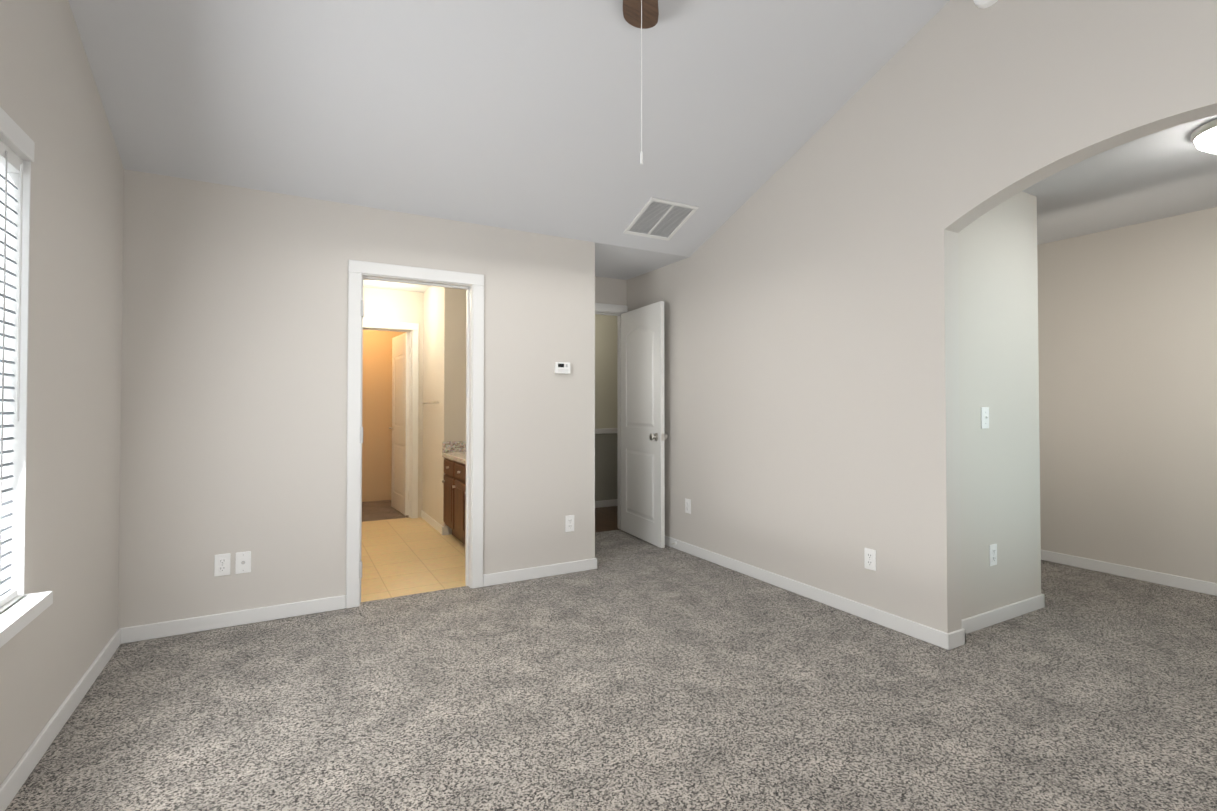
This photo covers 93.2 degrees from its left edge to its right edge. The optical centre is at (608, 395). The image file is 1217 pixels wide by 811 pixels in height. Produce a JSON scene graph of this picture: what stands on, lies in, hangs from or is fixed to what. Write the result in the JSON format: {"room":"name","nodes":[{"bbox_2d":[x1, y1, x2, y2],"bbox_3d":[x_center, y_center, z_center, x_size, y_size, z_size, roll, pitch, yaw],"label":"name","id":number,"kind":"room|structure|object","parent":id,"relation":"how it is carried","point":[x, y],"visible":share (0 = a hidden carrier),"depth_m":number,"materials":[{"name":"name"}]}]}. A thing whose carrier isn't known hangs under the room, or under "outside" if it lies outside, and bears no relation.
{"room":"empty bedroom","nodes":[
{"label":"empty bedroom","id":0,"kind":"room"},
{"bbox_2d":[0,0,123,784],"bbox_3d":[-2.184,-0.416,2.248,0.160,3.308,9.520,0,-1,-29],"label":"wall","id":1,"kind":"structure","parent":0,"point":[51,105],"depth_m":2.17,"materials":[{"name":"grey paint"}]},
{"bbox_2d":[0,107,34,606],"bbox_3d":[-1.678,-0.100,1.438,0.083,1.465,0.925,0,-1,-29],"label":"window blinds","id":2,"kind":"object","parent":1,"relation":"attached to","point":[17,145],"visible":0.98,"depth_m":1.79,"materials":[{"name":"white plastic"}]},
{"bbox_2d":[0,591,52,647],"bbox_3d":[-1.675,0.655,1.420,0.196,0.041,0.967,0,-1,-29],"label":"window sill","id":3,"kind":"structure","parent":1,"relation":"attached to","point":[18,614],"depth_m":1.72,"materials":[{"name":"white wood"}]},
{"bbox_2d":[0,628,123,810],"bbox_3d":[-1.435,1.181,1.061,0.014,0.078,4.200,0,-1,-29],"label":"baseboard","id":4,"kind":"structure","parent":1,"relation":"attached to","point":[18,775],"depth_m":2.06,"materials":[{"name":"white wood"}]},
{"bbox_2d":[118,169,594,628],"bbox_3d":[-1.312,0.043,3.622,2.710,2.430,0.120,0,-1,-29],"label":"wall","id":5,"kind":"structure","parent":0,"point":[234,368],"depth_m":3.26,"materials":[{"name":"grey paint"}]},
{"bbox_2d":[214,553,230,575],"bbox_3d":[-2.083,0.914,3.103,0.072,0.116,0.008,0,-1,-29],"label":"electrical outlet","id":6,"kind":"object","parent":5,"relation":"attached to","point":[221,564],"visible":1,"depth_m":3.10,"materials":[{"name":"white plastic"}]},
{"bbox_2d":[124,595,345,643],"bbox_3d":[-1.993,1.212,3.147,1.014,0.078,0.014,0,-1,-29],"label":"baseboard","id":7,"kind":"structure","parent":5,"relation":"attached to","point":[248,616],"depth_m":3.11,"materials":[{"name":"white wood"}]},
{"bbox_2d":[235,551,250,573],"bbox_3d":[-1.999,0.914,3.148,0.072,0.116,0.012,0,-1,-29],"label":"outlet","id":8,"kind":"object","parent":5,"relation":"attached to","point":[243,562],"visible":1,"depth_m":3.15,"materials":[{"name":"white plastic"}]},
{"bbox_2d":[346,260,483,607],"bbox_3d":[-1.222,0.227,3.667,0.825,2.065,0.160,0,-1,-29],"label":"door frame","id":9,"kind":"structure","parent":5,"relation":"attached to","point":[472,284],"depth_m":3.64,"materials":[{"name":"white wood"}]},
{"bbox_2d":[483,557,596,586],"bbox_3d":[-0.467,1.225,4.000,0.829,0.078,0.014,0,-1,-29],"label":"baseboard","id":10,"kind":"structure","parent":5,"relation":"attached to","point":[497,578],"depth_m":3.98,"materials":[{"name":"white wood"}]},
{"bbox_2d":[555,362,569,373],"bbox_3d":[-0.327,-0.197,4.091,0.116,0.080,0.026,0,-1,-29],"label":"thermostat","id":11,"kind":"object","parent":5,"relation":"attached to","point":[562,367],"visible":1,"depth_m":4.08,"materials":[{"name":"white plastic"}]},
{"bbox_2d":[565,515,573,531],"bbox_3d":[-0.276,0.915,4.113,0.072,0.116,0.008,0,-1,-29],"label":"electrical outlet","id":12,"kind":"object","parent":5,"relation":"attached to","point":[569,523],"visible":1,"depth_m":4.11,"materials":[{"name":"white plastic"}]},
{"bbox_2d":[362,330,405,501],"bbox_3d":[-2.989,0.097,7.186,1.960,2.430,0.100,0,-1,-29],"label":"wall","id":13,"kind":"structure","parent":0,"point":[377,422],"depth_m":7.17,"materials":[{"name":"beige paint"}]},
{"bbox_2d":[362,500,408,521],"bbox_3d":[-2.675,1.354,6.604,1.960,0.100,1.390,0,-1,-29],"label":"floor","id":14,"kind":"structure","parent":0,"point":[378,510],"depth_m":6.46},
{"bbox_2d":[363,287,422,517],"bbox_3d":[-2.619,0.077,5.858,2.610,2.430,0.120,0,-1,-29],"label":"wall","id":15,"kind":"structure","parent":0,"point":[392,305],"depth_m":6.08,"materials":[{"name":"beige paint"}]},
{"bbox_2d":[363,320,418,517],"bbox_3d":[-2.405,0.262,5.975,0.801,2.065,0.156,0,-1,-29],"label":"door frame","id":16,"kind":"structure","parent":15,"relation":"attached to","point":[412,328],"depth_m":6.09,"materials":[{"name":"white wood"}]},
{"bbox_2d":[389,332,409,515],"bbox_3d":[-2.337,0.306,6.452,0.127,1.967,0.659,1,-1,-33],"label":"closet door","id":17,"kind":"structure","parent":15,"relation":"in","point":[400,427],"depth_m":6.37,"materials":[{"name":"white wood"}]},
{"bbox_2d":[361,517,465,601],"bbox_3d":[-2.057,1.324,4.670,2.770,0.100,2.590,0,-1,-29],"label":"floor","id":18,"kind":"structure","parent":0,"point":[404,556],"depth_m":4.46,"materials":[{"name":"beige tile"}]},
{"bbox_2d":[442,458,465,543],"bbox_3d":[-0.979,0.918,4.925,0.631,0.720,1.173,0,-1,-29],"label":"bathroom vanity","id":19,"kind":"object","parent":18,"relation":"on","point":[454,505],"visible":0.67,"depth_m":4.93,"materials":[{"name":"brown wood"}]},
{"bbox_2d":[442,441,465,463],"bbox_3d":[-0.970,0.473,4.925,0.621,0.169,1.193,0,-1,-29],"label":"countertop","id":20,"kind":"structure","parent":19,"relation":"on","point":[454,450],"depth_m":5.29,"materials":[{"name":"stone"}]},
{"bbox_2d":[422,286,465,533],"bbox_3d":[-1.485,0.078,5.879,0.610,2.430,0.950,0,-1,-29],"label":"wall","id":21,"kind":"structure","parent":0,"point":[444,349],"depth_m":5.43,"materials":[{"name":"beige paint"}]},
{"bbox_2d":[421,510,445,534],"bbox_3d":[-1.750,1.251,5.705,0.024,0.078,0.964,0,-1,-29],"label":"baseboard","id":22,"kind":"structure","parent":21,"relation":"attached to","point":[436,525],"depth_m":5.60,"materials":[{"name":"white wood"}]},
{"bbox_2d":[68,0,949,292],"bbox_3d":[-0.015,-1.643,3.479,5.130,0.998,9.520,0,-1,-29],"label":"ceiling","id":23,"kind":"structure","parent":0,"point":[522,115],"depth_m":2.92,"materials":[{"name":"white paint"}]},
{"bbox_2d":[623,0,658,164],"bbox_3d":[0.136,-1.381,1.924,1.271,1.188,1.235,0,-1,-29],"label":"ceiling fan","id":24,"kind":"object","parent":23,"relation":"hanging from","point":[642,14],"visible":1,"depth_m":2.51,"materials":[{"name":"brown metal"}]},
{"bbox_2d":[623,197,698,240],"bbox_3d":[0.373,-1.258,4.122,0.400,0.151,0.376,0,-1,-29],"label":"ceiling vent","id":25,"kind":"object","parent":23,"relation":"in","point":[658,218],"visible":1,"depth_m":4.11,"materials":[{"name":"grey metal"}]},
{"bbox_2d":[595,314,616,500],"bbox_3d":[-0.305,0.090,6.688,2.240,2.430,0.128,0,-1,-29],"label":"wall","id":26,"kind":"structure","parent":0,"point":[605,403],"depth_m":6.76,"materials":[{"name":"beige paint"}]},
{"bbox_2d":[595,428,616,433],"bbox_3d":[-0.226,0.414,6.645,2.140,0.060,0.032,0,-1,-29],"label":"trim","id":27,"kind":"structure","parent":26,"relation":"attached to","point":[605,430],"depth_m":6.72,"materials":[{"name":"white wood"}]},
{"bbox_2d":[595,499,616,507],"bbox_3d":[-0.227,1.265,6.633,2.140,0.078,0.014,0,-1,-29],"label":"baseboard","id":28,"kind":"structure","parent":26,"relation":"attached to","point":[605,503],"depth_m":6.74,"materials":[{"name":"white wood"}]},
{"bbox_2d":[595,506,618,531],"bbox_3d":[-0.029,1.347,6.175,2.240,0.100,1.260,0,-1,-29],"label":"floor","id":29,"kind":"structure","parent":0,"point":[605,518],"depth_m":6.01,"materials":[{"name":"brown wood"}]},
{"bbox_2d":[5,529,1216,810],"bbox_3d":[1.151,1.290,2.373,6.130,0.100,6.530,0,-1,-29],"label":"floor","id":30,"kind":"structure","parent":0,"point":[679,682],"depth_m":2.29,"materials":[{"name":"grey carpet"}]},
{"bbox_2d":[595,276,626,305],"bbox_3d":[-0.233,0.070,5.359,0.870,2.430,0.120,0,-1,-29],"label":"wall","id":31,"kind":"structure","parent":0,"point":[610,291],"depth_m":5.45,"materials":[{"name":"grey paint"}]},
{"bbox_2d":[595,303,627,528],"bbox_3d":[-0.233,0.210,5.357,0.868,2.150,0.156,0,-1,-29],"label":"door frame","id":32,"kind":"structure","parent":31,"relation":"attached to","point":[609,309],"depth_m":5.56,"materials":[{"name":"white wood"}]},
{"bbox_2d":[621,301,667,547],"bbox_3d":[0.290,0.243,5.141,0.157,2.052,0.779,0,-1,-24],"label":"bedroom door","id":33,"kind":"structure","parent":32,"relation":"attached to","point":[644,436],"depth_m":5.06,"materials":[{"name":"white wood"}]},
{"bbox_2d":[627,0,1216,632],"bbox_3d":[1.778,-0.406,2.784,0.120,3.303,6.590,0,-1,-29],"label":"wall","id":34,"kind":"structure","parent":0,"point":[807,292],"depth_m":3.15,"materials":[{"name":"grey paint"}]},
{"bbox_2d":[685,498,690,513],"bbox_3d":[0.643,0.895,4.662,0.008,0.116,0.072,0,-1,-29],"label":"electrical outlet","id":35,"kind":"object","parent":34,"relation":"attached to","point":[687,505],"visible":1,"depth_m":4.65,"materials":[{"name":"white plastic"}]},
{"bbox_2d":[665,535,959,649],"bbox_3d":[0.934,1.228,4.153,0.034,0.078,3.054,0,-1,-29],"label":"baseboard","id":36,"kind":"structure","parent":34,"relation":"attached to","point":[951,640],"depth_m":3.41,"materials":[{"name":"white wood"}]},
{"bbox_2d":[864,548,875,570],"bbox_3d":[1.457,0.912,3.204,0.008,0.116,0.072,0,-1,-29],"label":"electrical outlet","id":37,"kind":"object","parent":34,"relation":"attached to","point":[869,559],"visible":1,"depth_m":3.20,"materials":[{"name":"white plastic"}]},
{"bbox_2d":[973,0,997,8],"bbox_3d":[1.762,-1.881,2.669,0.041,0.136,0.136,0,-1,-29],"label":"smoke detector","id":38,"kind":"object","parent":34,"relation":"attached to","point":[982,4],"visible":0.98,"depth_m":2.68,"materials":[{"name":"white plastic"}]},
{"bbox_2d":[958,191,1040,619],"bbox_3d":[1.425,0.032,4.505,0.950,2.480,2.990,0,-1,-29],"label":"wall block","id":39,"kind":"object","parent":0,"point":[998,373],"visible":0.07,"depth_m":3.22,"materials":[{"name":"grey paint"}]},
{"bbox_2d":[981,407,988,428],"bbox_3d":[2.059,0.121,3.134,0.072,0.116,0.017,0,-1,-29],"label":"light switch","id":40,"kind":"object","parent":39,"relation":"attached to","point":[984,417],"visible":1,"depth_m":3.13,"materials":[{"name":"white plastic"}]},
{"bbox_2d":[989,544,996,565],"bbox_3d":[2.115,0.875,3.159,0.072,0.116,0.008,0,-1,-29],"label":"outlet","id":41,"kind":"object","parent":39,"relation":"attached to","point":[992,554],"visible":1,"depth_m":3.15,"materials":[{"name":"white plastic"}]},
{"bbox_2d":[956,593,1044,642],"bbox_3d":[2.162,1.213,3.169,0.950,0.078,0.030,0,-1,-29],"label":"baseboard","id":42,"kind":"structure","parent":39,"relation":"attached to","point":[989,618],"depth_m":3.17,"materials":[{"name":"white wood"}]},
{"bbox_2d":[1022,115,1216,244],"bbox_3d":[2.850,-1.256,3.328,2.270,0.120,6.470,0,-1,-29],"label":"ceiling","id":43,"kind":"structure","parent":0,"point":[1169,172],"depth_m":3.31,"materials":[{"name":"white paint"}]},
{"bbox_2d":[1191,119,1216,153],"bbox_3d":[2.821,-1.154,2.548,0.340,0.108,0.340,0,-1,-29],"label":"light","id":44,"kind":"object","parent":43,"relation":"attached to","point":[1206,141],"visible":1,"depth_m":2.58,"materials":[{"name":"white glass"}]},
{"bbox_2d":[1037,207,1216,582],"bbox_3d":[4.143,0.012,3.200,0.120,2.480,5.020,0,-1,-29],"label":"wall","id":45,"kind":"structure","parent":0,"point":[1127,333],"depth_m":3.99,"materials":[{"name":"grey paint"}]},
{"bbox_2d":[1041,550,1216,595],"bbox_3d":[4.055,1.213,3.201,0.014,0.078,4.900,0,-1,-29],"label":"baseboard","id":46,"kind":"structure","parent":45,"relation":"attached to","point":[1206,587],"depth_m":3.96,"materials":[{"name":"white wood"}]}
]}

